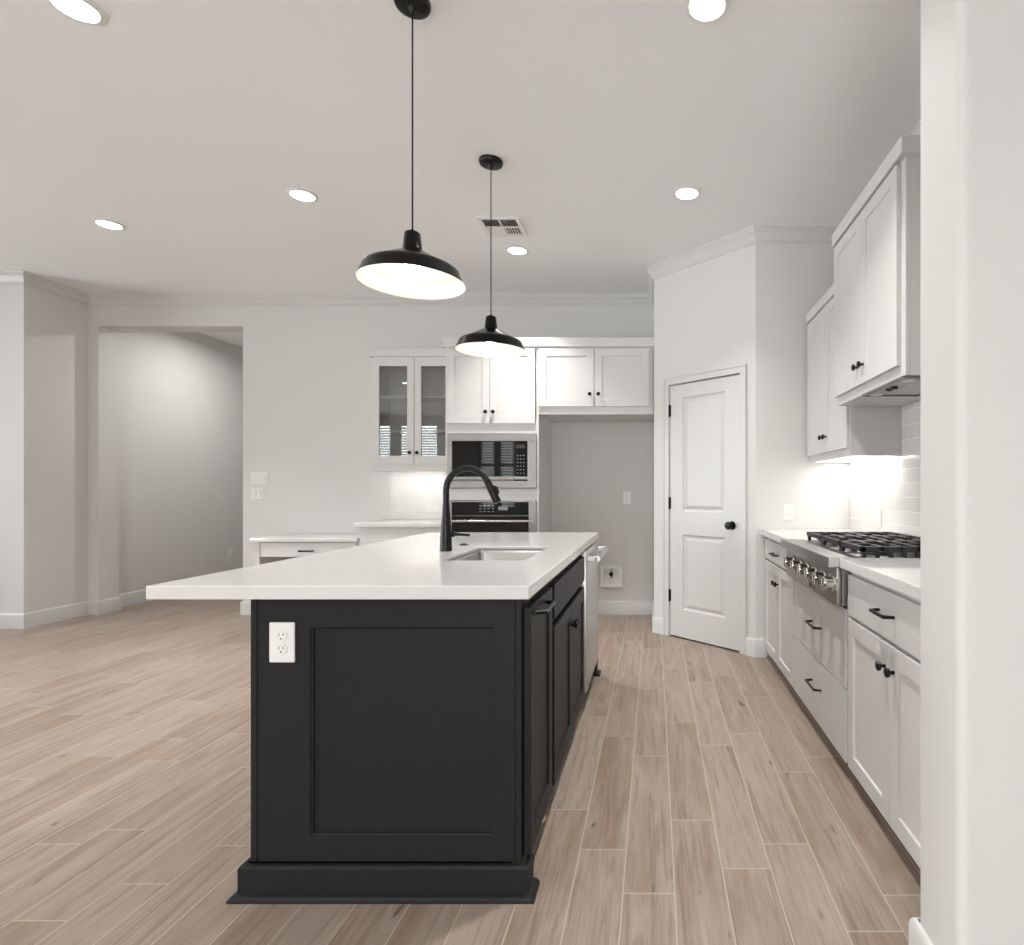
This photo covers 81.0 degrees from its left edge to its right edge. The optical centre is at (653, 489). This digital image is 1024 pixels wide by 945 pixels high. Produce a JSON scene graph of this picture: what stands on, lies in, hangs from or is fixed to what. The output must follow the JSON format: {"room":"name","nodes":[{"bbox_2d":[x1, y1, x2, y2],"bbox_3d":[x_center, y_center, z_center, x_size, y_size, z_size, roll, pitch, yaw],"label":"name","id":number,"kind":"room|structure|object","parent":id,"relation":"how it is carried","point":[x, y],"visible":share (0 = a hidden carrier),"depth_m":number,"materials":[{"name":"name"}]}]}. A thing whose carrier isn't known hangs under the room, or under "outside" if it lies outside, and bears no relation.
{"room":"kitchen","nodes":[
{"label":"kitchen","id":0,"kind":"room"},
{"bbox_2d":[0,285,87,612],"bbox_3d":[-7.005,-0.334,5.263,3.190,3.050,0.565,0,0,0],"label":"wall","id":1,"kind":"structure","parent":0,"point":[44,335],"depth_m":5.13,"materials":[{"name":"white paint"}]},
{"bbox_2d":[0,589,250,628],"bbox_3d":[-5.515,1.125,7.082,5.970,0.133,4.235,0,0,0],"label":"baseboard","id":2,"kind":"structure","parent":1,"relation":"attached to","point":[60,613],"depth_m":5.40,"materials":[{"name":"grey paint"}]},
{"bbox_2d":[119,332,242,593],"bbox_3d":[-5.545,-0.334,7.479,0.230,3.050,3.443,0,0,0],"label":"wall","id":3,"kind":"structure","parent":0,"point":[181,398],"depth_m":6.60,"materials":[{"name":"white paint"}]},
{"bbox_2d":[168,332,242,356],"bbox_3d":[-4.525,-1.810,7.484,1.810,0.098,3.433,0,0,0],"label":"trim","id":4,"kind":"structure","parent":3,"relation":"attached to","point":[195,336],"depth_m":7.07,"materials":[{"name":"grey paint"}]},
{"bbox_2d":[228,548,231,557],"bbox_3d":[-5.425,0.806,7.420,0.009,0.117,0.072,0,0,0],"label":"wall outlet","id":5,"kind":"object","parent":3,"relation":"attached to","point":[229,549],"visible":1,"depth_m":7.41,"materials":[{"name":"white plastic"}]},
{"bbox_2d":[88,306,653,600],"bbox_3d":[-2.020,-0.334,5.651,7.280,3.050,0.212,0,0,0],"label":"wall","id":6,"kind":"structure","parent":0,"point":[307,370],"depth_m":5.54,"materials":[{"name":"white paint"}]},
{"bbox_2d":[251,487,263,499],"bbox_3d":[-3.791,0.034,5.539,0.120,0.117,0.011,0,0,0],"label":"light switch","id":7,"kind":"object","parent":6,"relation":"attached to","point":[257,493],"visible":1,"depth_m":5.54,"materials":[{"name":"white plastic"}]},
{"bbox_2d":[251,472,267,483],"bbox_3d":[-3.770,-0.115,5.539,0.166,0.117,0.011,0,0,0],"label":"light switch","id":8,"kind":"object","parent":6,"relation":"attached to","point":[256,477],"visible":1,"depth_m":5.54,"materials":[{"name":"white plastic"}]},
{"bbox_2d":[369,349,444,471],"bbox_3d":[-2.171,-0.722,5.367,0.791,1.102,0.351,0,0,0],"label":"upper cabinet","id":9,"kind":"object","parent":6,"relation":"attached to","point":[408,385],"visible":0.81,"depth_m":5.25,"materials":[{"name":"grey wood"}]},
{"bbox_2d":[380,396,444,401],"bbox_3d":[-2.160,-0.849,5.412,0.729,0.019,0.243,0,0,0],"label":"shelf","id":10,"kind":"object","parent":9,"relation":"attached to","point":[382,398],"depth_m":5.34,"materials":[{"name":"grey paint"}]},
{"bbox_2d":[380,430,444,434],"bbox_3d":[-2.160,-0.538,5.412,0.729,0.019,0.243,0,0,0],"label":"shelf","id":11,"kind":"object","parent":9,"relation":"attached to","point":[382,432],"depth_m":5.34,"materials":[{"name":"clear glass"}]},
{"bbox_2d":[390,471,444,518],"bbox_3d":[-2.150,0.035,5.541,0.748,0.484,0.008,0,0,0],"label":"tile backsplash","id":12,"kind":"structure","parent":6,"relation":"attached to","point":[410,491],"depth_m":5.54,"materials":[{"name":"white tile"}]},
{"bbox_2d":[426,505,437,512],"bbox_3d":[-2.120,0.181,5.532,0.117,0.072,0.009,0,0,0],"label":"wall outlet","id":13,"kind":"object","parent":12,"relation":"attached to","point":[429,508],"visible":1,"depth_m":5.53,"materials":[{"name":"white plastic"}]},
{"bbox_2d":[0,120,920,305],"bbox_3d":[-2.995,-1.810,4.789,10.510,0.098,3.417,0,0,19],"label":"trim","id":14,"kind":"structure","parent":6,"relation":"attached to","point":[751,235],"depth_m":5.48,"materials":[{"name":"grey paint"}]},
{"bbox_2d":[538,337,653,421],"bbox_3d":[-0.490,-0.969,5.213,0.977,0.649,0.661,0,0,0],"label":"upper cabinet","id":15,"kind":"object","parent":6,"relation":"attached to","point":[582,379],"visible":1,"depth_m":4.92,"materials":[{"name":"grey paint"}]},
{"bbox_2d":[600,565,621,587],"bbox_3d":[-0.406,0.822,5.528,0.210,0.210,0.034,0,0,0],"label":"water supply box","id":16,"kind":"object","parent":6,"relation":"attached to","point":[610,575],"visible":1,"depth_m":5.51,"materials":[{"name":"white plastic"}]},
{"bbox_2d":[623,492,630,503],"bbox_3d":[-0.258,0.076,5.540,0.072,0.117,0.009,0,0,0],"label":"wall outlet","id":17,"kind":"object","parent":6,"relation":"attached to","point":[626,495],"visible":1,"depth_m":5.54,"materials":[{"name":"white plastic"}]},
{"bbox_2d":[0,0,920,346],"bbox_3d":[-2.650,-1.919,2.600,12.100,0.120,13.600,0,0,0],"label":"ceiling","id":18,"kind":"structure","parent":0,"point":[187,126],"depth_m":2.98,"materials":[{"name":"white paint"}]},
{"bbox_2d":[46,0,106,25],"bbox_3d":[-2.225,-1.854,2.232,0.174,0.009,0.174,0,0,0],"label":"recessed light","id":19,"kind":"object","parent":18,"relation":"in","point":[87,12],"visible":1,"depth_m":2.24,"materials":[{"name":"white plastic"}]},
{"bbox_2d":[92,218,125,229],"bbox_3d":[-3.810,-1.854,4.056,0.174,0.009,0.174,0,0,0],"label":"recessed light","id":20,"kind":"object","parent":18,"relation":"in","point":[105,223],"visible":1,"depth_m":4.04,"materials":[{"name":"white plastic"}]},
{"bbox_2d":[286,188,317,201],"bbox_3d":[-2.215,-1.854,3.655,0.174,0.009,0.174,0,0,0],"label":"recessed light","id":21,"kind":"object","parent":18,"relation":"in","point":[303,195],"visible":1,"depth_m":3.64,"materials":[{"name":"white plastic"}]},
{"bbox_2d":[355,0,465,299],"bbox_3d":[-0.919,-1.323,2.207,0.390,1.072,0.390,0,0,0],"label":"pendant light","id":22,"kind":"object","parent":18,"relation":"hanging from","point":[408,271],"visible":1,"depth_m":2.24,"materials":[{"name":"black metal"}]},
{"bbox_2d":[455,154,525,358],"bbox_3d":[-0.921,-1.323,3.277,0.390,1.072,0.390,0,0,0],"label":"pendant light","id":23,"kind":"object","parent":18,"relation":"hanging from","point":[489,341],"visible":1,"depth_m":3.27,"materials":[{"name":"black metal"}]},
{"bbox_2d":[476,216,527,236],"bbox_3d":[-1.065,-1.853,4.084,0.290,0.012,0.292,0,0,0],"label":"ceiling vent","id":24,"kind":"object","parent":18,"relation":"in","point":[502,226],"visible":0.9,"depth_m":4.07,"materials":[{"name":"white plastic"}]},
{"bbox_2d":[506,246,528,254],"bbox_3d":[-1.060,-1.854,4.496,0.174,0.009,0.174,0,0,0],"label":"recessed light","id":25,"kind":"object","parent":18,"relation":"in","point":[515,250],"visible":1,"depth_m":4.48,"materials":[{"name":"white plastic"}]},
{"bbox_2d":[673,186,700,200],"bbox_3d":[0.206,-1.854,3.630,0.174,0.009,0.174,0,0,0],"label":"recessed light","id":26,"kind":"object","parent":18,"relation":"in","point":[685,193],"visible":1,"depth_m":3.62,"materials":[{"name":"white plastic"}]},
{"bbox_2d":[684,0,729,23],"bbox_3d":[0.203,-1.854,2.223,0.174,0.009,0.174,0,0,0],"label":"recessed light","id":27,"kind":"object","parent":18,"relation":"in","point":[698,11],"visible":1,"depth_m":2.24,"materials":[{"name":"white plastic"}]},
{"bbox_2d":[0,599,920,944],"bbox_3d":[-2.616,1.191,2.746,12.699,0.001,15.249,0,0,0],"label":"floor","id":28,"kind":"structure","parent":0,"point":[696,798],"depth_m":2.12,"materials":[{"name":"brown wood"}]},
{"bbox_2d":[249,533,358,564],"bbox_3d":[-2.984,0.800,5.229,0.912,0.782,0.630,0,0,0],"label":"desk","id":29,"kind":"object","parent":28,"relation":"on","point":[268,549],"visible":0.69,"depth_m":4.96,"materials":[{"name":"white wood"}]},
{"bbox_2d":[359,527,440,545],"bbox_3d":[-2.151,0.755,5.226,0.748,0.872,0.634,0,0,0],"label":"base cabinet","id":30,"kind":"object","parent":28,"relation":"on","point":[367,535],"visible":0.02,"depth_m":4.97,"materials":[{"name":"grey paint"}]},
{"bbox_2d":[354,519,440,526],"bbox_3d":[-2.166,0.297,5.237,0.779,0.041,0.614,0,0,0],"label":"countertop","id":31,"kind":"structure","parent":30,"relation":"on","point":[384,522],"depth_m":4.93,"materials":[{"name":"white stone"}]},
{"bbox_2d":[226,554,600,903],"bbox_3d":[-0.780,0.754,2.735,0.902,0.874,2.133,0,0,0],"label":"kitchen island","id":32,"kind":"object","parent":28,"relation":"on","point":[397,730],"visible":0.87,"depth_m":1.72,"materials":[{"name":"black paint"}]},
{"bbox_2d":[269,622,294,662],"bbox_3d":[-1.093,0.448,1.703,0.075,0.118,0.009,0,0,0],"label":"wall outlet","id":33,"kind":"object","parent":32,"relation":"attached to","point":[281,634],"visible":1,"depth_m":1.70,"materials":[{"name":"white plastic"}]},
{"bbox_2d":[275,630,286,641],"bbox_3d":[-1.093,0.428,1.701,0.034,0.034,0.003,0,0,0],"label":"receptacle","id":34,"kind":"object","parent":33,"relation":"attached to","point":[280,635],"depth_m":1.70,"materials":[{"name":"white plastic"}]},
{"bbox_2d":[275,643,286,654],"bbox_3d":[-1.093,0.468,1.701,0.034,0.034,0.003,0,0,0],"label":"receptacle","id":35,"kind":"object","parent":33,"relation":"attached to","point":[280,648],"depth_m":1.70,"materials":[{"name":"white plastic"}]},
{"bbox_2d":[146,532,598,598],"bbox_3d":[-0.914,0.297,2.736,1.106,0.040,2.124,0,0,0],"label":"island countertop","id":36,"kind":"structure","parent":32,"relation":"on","point":[410,567],"depth_m":1.90,"materials":[{"name":"white stone"}]},
{"bbox_2d":[440,465,500,551],"bbox_3d":[-0.834,0.082,2.636,0.275,0.390,0.053,0,0,0],"label":"kitchen faucet","id":37,"kind":"object","parent":36,"relation":"on","point":[446,533],"visible":1,"depth_m":2.62,"materials":[{"name":"black metal"}]},
{"bbox_2d":[449,550,542,560],"bbox_3d":[-0.680,0.411,2.561,0.372,0.233,0.592,0,0,0],"label":"sink","id":38,"kind":"object","parent":36,"relation":"in","point":[480,555],"visible":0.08,"depth_m":2.84,"materials":[{"name":"silver metal"}]},
{"bbox_2d":[581,541,608,692],"bbox_3d":[-0.633,0.754,3.385,0.693,0.863,0.624,0,0,0],"label":"dishwasher","id":39,"kind":"object","parent":32,"relation":"in","point":[591,556],"visible":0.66,"depth_m":3.25,"materials":[{"name":"grey metal"}]},
{"bbox_2d":[442,337,550,531],"bbox_3d":[-1.389,-0.051,5.209,0.820,2.484,0.668,0,0,0],"label":"tall cabinet","id":40,"kind":"object","parent":28,"relation":"on","point":[483,395],"visible":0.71,"depth_m":4.92,"materials":[{"name":"grey paint"}]},
{"bbox_2d":[447,434,536,487],"bbox_3d":[-1.375,-0.247,5.156,0.755,0.460,0.488,0,0,0],"label":"microwave","id":41,"kind":"object","parent":40,"relation":"in","point":[508,460],"visible":0.85,"depth_m":4.92,"materials":[{"name":"silver metal"}]},
{"bbox_2d":[449,500,536,531],"bbox_3d":[-1.375,0.448,5.171,0.755,0.717,0.618,0,0,0],"label":"wall oven","id":42,"kind":"object","parent":40,"relation":"in","point":[468,515],"visible":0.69,"depth_m":4.91,"materials":[{"name":"silver metal"}]},
{"bbox_2d":[479,505,493,511],"bbox_3d":[-1.419,0.158,4.916,0.123,0.057,0.001,0,0,0],"label":"keypad","id":43,"kind":"object","parent":42,"relation":"attached to","point":[482,508],"depth_m":4.92,"materials":[{"name":"grey"}]},
{"bbox_2d":[765,537,793,687],"bbox_3d":[1.071,0.754,3.693,0.654,0.873,0.861,0,0,0],"label":"base cabinet","id":44,"kind":"object","parent":28,"relation":"on","point":[779,586],"visible":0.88,"depth_m":3.62,"materials":[{"name":"grey paint"}]},
{"bbox_2d":[760,529,920,600],"bbox_3d":[1.078,0.297,2.818,0.642,0.040,2.637,0,0,0],"label":"countertop","id":45,"kind":"structure","parent":44,"relation":"on","point":[902,575],"depth_m":2.13,"materials":[{"name":"white stone"}]},
{"bbox_2d":[781,532,920,605],"bbox_3d":[1.017,0.353,2.804,0.650,0.243,0.907,0,0,0],"label":"gas rangetop","id":46,"kind":"object","parent":45,"relation":"on","point":[815,564],"visible":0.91,"depth_m":2.63,"materials":[{"name":"silver metal"}]},
{"bbox_2d":[794,579,851,762],"bbox_3d":[1.071,0.836,2.812,0.654,0.710,0.898,0,0,0],"label":"base cabinet","id":47,"kind":"object","parent":28,"relation":"on","point":[820,626],"visible":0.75,"depth_m":2.69,"materials":[{"name":"grey paint"}]},
{"bbox_2d":[848,573,920,868],"bbox_3d":[1.071,0.754,1.931,0.654,0.873,0.860,0,0,0],"label":"base cabinet","id":48,"kind":"object","parent":28,"relation":"on","point":[884,627],"visible":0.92,"depth_m":1.95,"materials":[{"name":"grey paint"}]},
{"bbox_2d":[453,515,528,515],"bbox_3d":[-1.380,0.449,5.207,0.660,0.715,0.545,0,0,0],"label":"oven","id":49,"kind":"object","parent":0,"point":[453,515],"depth_m":4.94,"materials":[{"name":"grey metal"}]},
{"bbox_2d":[654,243,755,637],"bbox_3d":[0.403,-0.334,4.541,1.022,3.050,0.115,0,0,45],"label":"wall","id":50,"kind":"structure","parent":0,"point":[705,312],"depth_m":4.47,"materials":[{"name":"white paint"}]},
{"bbox_2d":[668,375,738,650],"bbox_3d":[0.366,0.167,4.480,0.712,2.025,0.104,0,0,45],"label":"door","id":51,"kind":"structure","parent":50,"relation":"in","point":[703,501],"depth_m":4.48,"materials":[{"name":"grey paint"}]},
{"bbox_2d":[663,363,746,654],"bbox_3d":[0.371,0.139,4.478,0.830,2.104,0.020,0,0,45],"label":"trim","id":52,"kind":"structure","parent":50,"relation":"attached to","point":[741,369],"depth_m":4.22,"materials":[{"name":"grey paint"}]},
{"bbox_2d":[746,636,765,656],"bbox_3d":[0.728,1.125,4.146,0.149,0.133,0.045,0,0,22],"label":"baseboard","id":53,"kind":"structure","parent":50,"relation":"attached to","point":[755,647],"depth_m":4.13,"materials":[{"name":"grey paint"}]},
{"bbox_2d":[756,243,849,656],"bbox_3d":[1.062,-0.334,4.197,0.675,3.050,0.115,0,0,0],"label":"wall","id":54,"kind":"structure","parent":0,"point":[791,278],"depth_m":4.14,"materials":[{"name":"white paint"}]},
{"bbox_2d":[783,504,792,519],"bbox_3d":[0.957,0.157,4.136,0.072,0.117,0.009,0,0,0],"label":"wall outlet","id":55,"kind":"object","parent":54,"relation":"attached to","point":[787,508],"visible":1,"depth_m":4.13,"materials":[{"name":"white plastic"}]},
{"bbox_2d":[786,507,790,516],"bbox_3d":[0.957,0.157,4.133,0.033,0.066,0.003,0,0,0],"label":"receptacle","id":56,"kind":"object","parent":55,"relation":"attached to","point":[788,509],"depth_m":4.13,"materials":[{"name":"white plastic"}]},
{"bbox_2d":[921,0,1023,944],"bbox_3d":[1.925,-0.334,1.333,2.550,3.050,0.198,0,0,0],"label":"wall partition","id":57,"kind":"structure","parent":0,"point":[972,51],"depth_m":1.23,"materials":[{"name":"white paint"}]},
{"bbox_2d":[909,917,932,944],"bbox_3d":[1.917,1.125,1.333,2.565,0.133,0.228,0,0,0],"label":"baseboard","id":58,"kind":"structure","parent":57,"relation":"attached to","point":[917,934],"depth_m":1.41,"materials":[{"name":"grey paint"}]},
{"bbox_3d":[1.500,-0.334,3.516,0.200,3.050,4.168,0,0,0],"label":"wall","id":59,"kind":"structure","parent":0,"visible":0},
{"bbox_2d":[806,284,900,462],"bbox_3d":[1.222,-0.720,3.695,0.337,1.053,0.861,0,0,0],"label":"upper cabinet","id":60,"kind":"object","parent":59,"relation":"attached to","point":[834,431],"visible":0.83,"depth_m":3.60,"materials":[{"name":"grey paint"}]},
{"bbox_2d":[820,456,889,461],"bbox_3d":[1.260,-0.202,3.692,0.250,0.012,0.815,0,0,0],"label":"light","id":61,"kind":"object","parent":60,"relation":"attached to","point":[850,458],"visible":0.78,"depth_m":3.60,"materials":[{"name":"white plastic"}]},
{"bbox_2d":[832,135,920,405],"bbox_3d":[1.188,-0.954,2.803,0.423,0.965,0.918,0,0,0],"label":"upper cabinet","id":62,"kind":"object","parent":59,"relation":"attached to","point":[877,243],"visible":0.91,"depth_m":2.60,"materials":[{"name":"grey paint"}]},
{"bbox_2d":[862,376,920,396],"bbox_3d":[1.161,-0.461,2.618,0.278,0.019,0.465,0,0,0],"label":"hood insert","id":63,"kind":"object","parent":62,"relation":"attached to","point":[903,386],"visible":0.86,"depth_m":2.66,"materials":[{"name":"grey metal"}]},
{"bbox_2d":[850,400,920,536],"bbox_3d":[1.396,-0.096,2.795,0.008,0.746,2.670,0,0,0],"label":"tile backsplash","id":64,"kind":"structure","parent":59,"relation":"attached to","point":[892,484],"depth_m":3.36,"materials":[{"name":"white tile"}]},
{"bbox_2d":[876,508,881,527],"bbox_3d":[1.387,0.173,3.580,0.009,0.117,0.072,0,0,0],"label":"wall outlet","id":65,"kind":"object","parent":64,"relation":"attached to","point":[878,511],"visible":1,"depth_m":3.57,"materials":[{"name":"white plastic"}]},
{"bbox_3d":[0.058,-0.334,5.203,0.115,3.050,0.685,0,0,0],"label":"wall","id":66,"kind":"structure","parent":0,"visible":0},
{"bbox_2d":[598,601,662,634],"bbox_3d":[-0.436,1.125,5.156,1.038,0.133,0.779,0,0,0],"label":"baseboard","id":67,"kind":"structure","parent":66,"relation":"attached to","point":[604,607],"depth_m":5.53,"materials":[{"name":"grey paint"}]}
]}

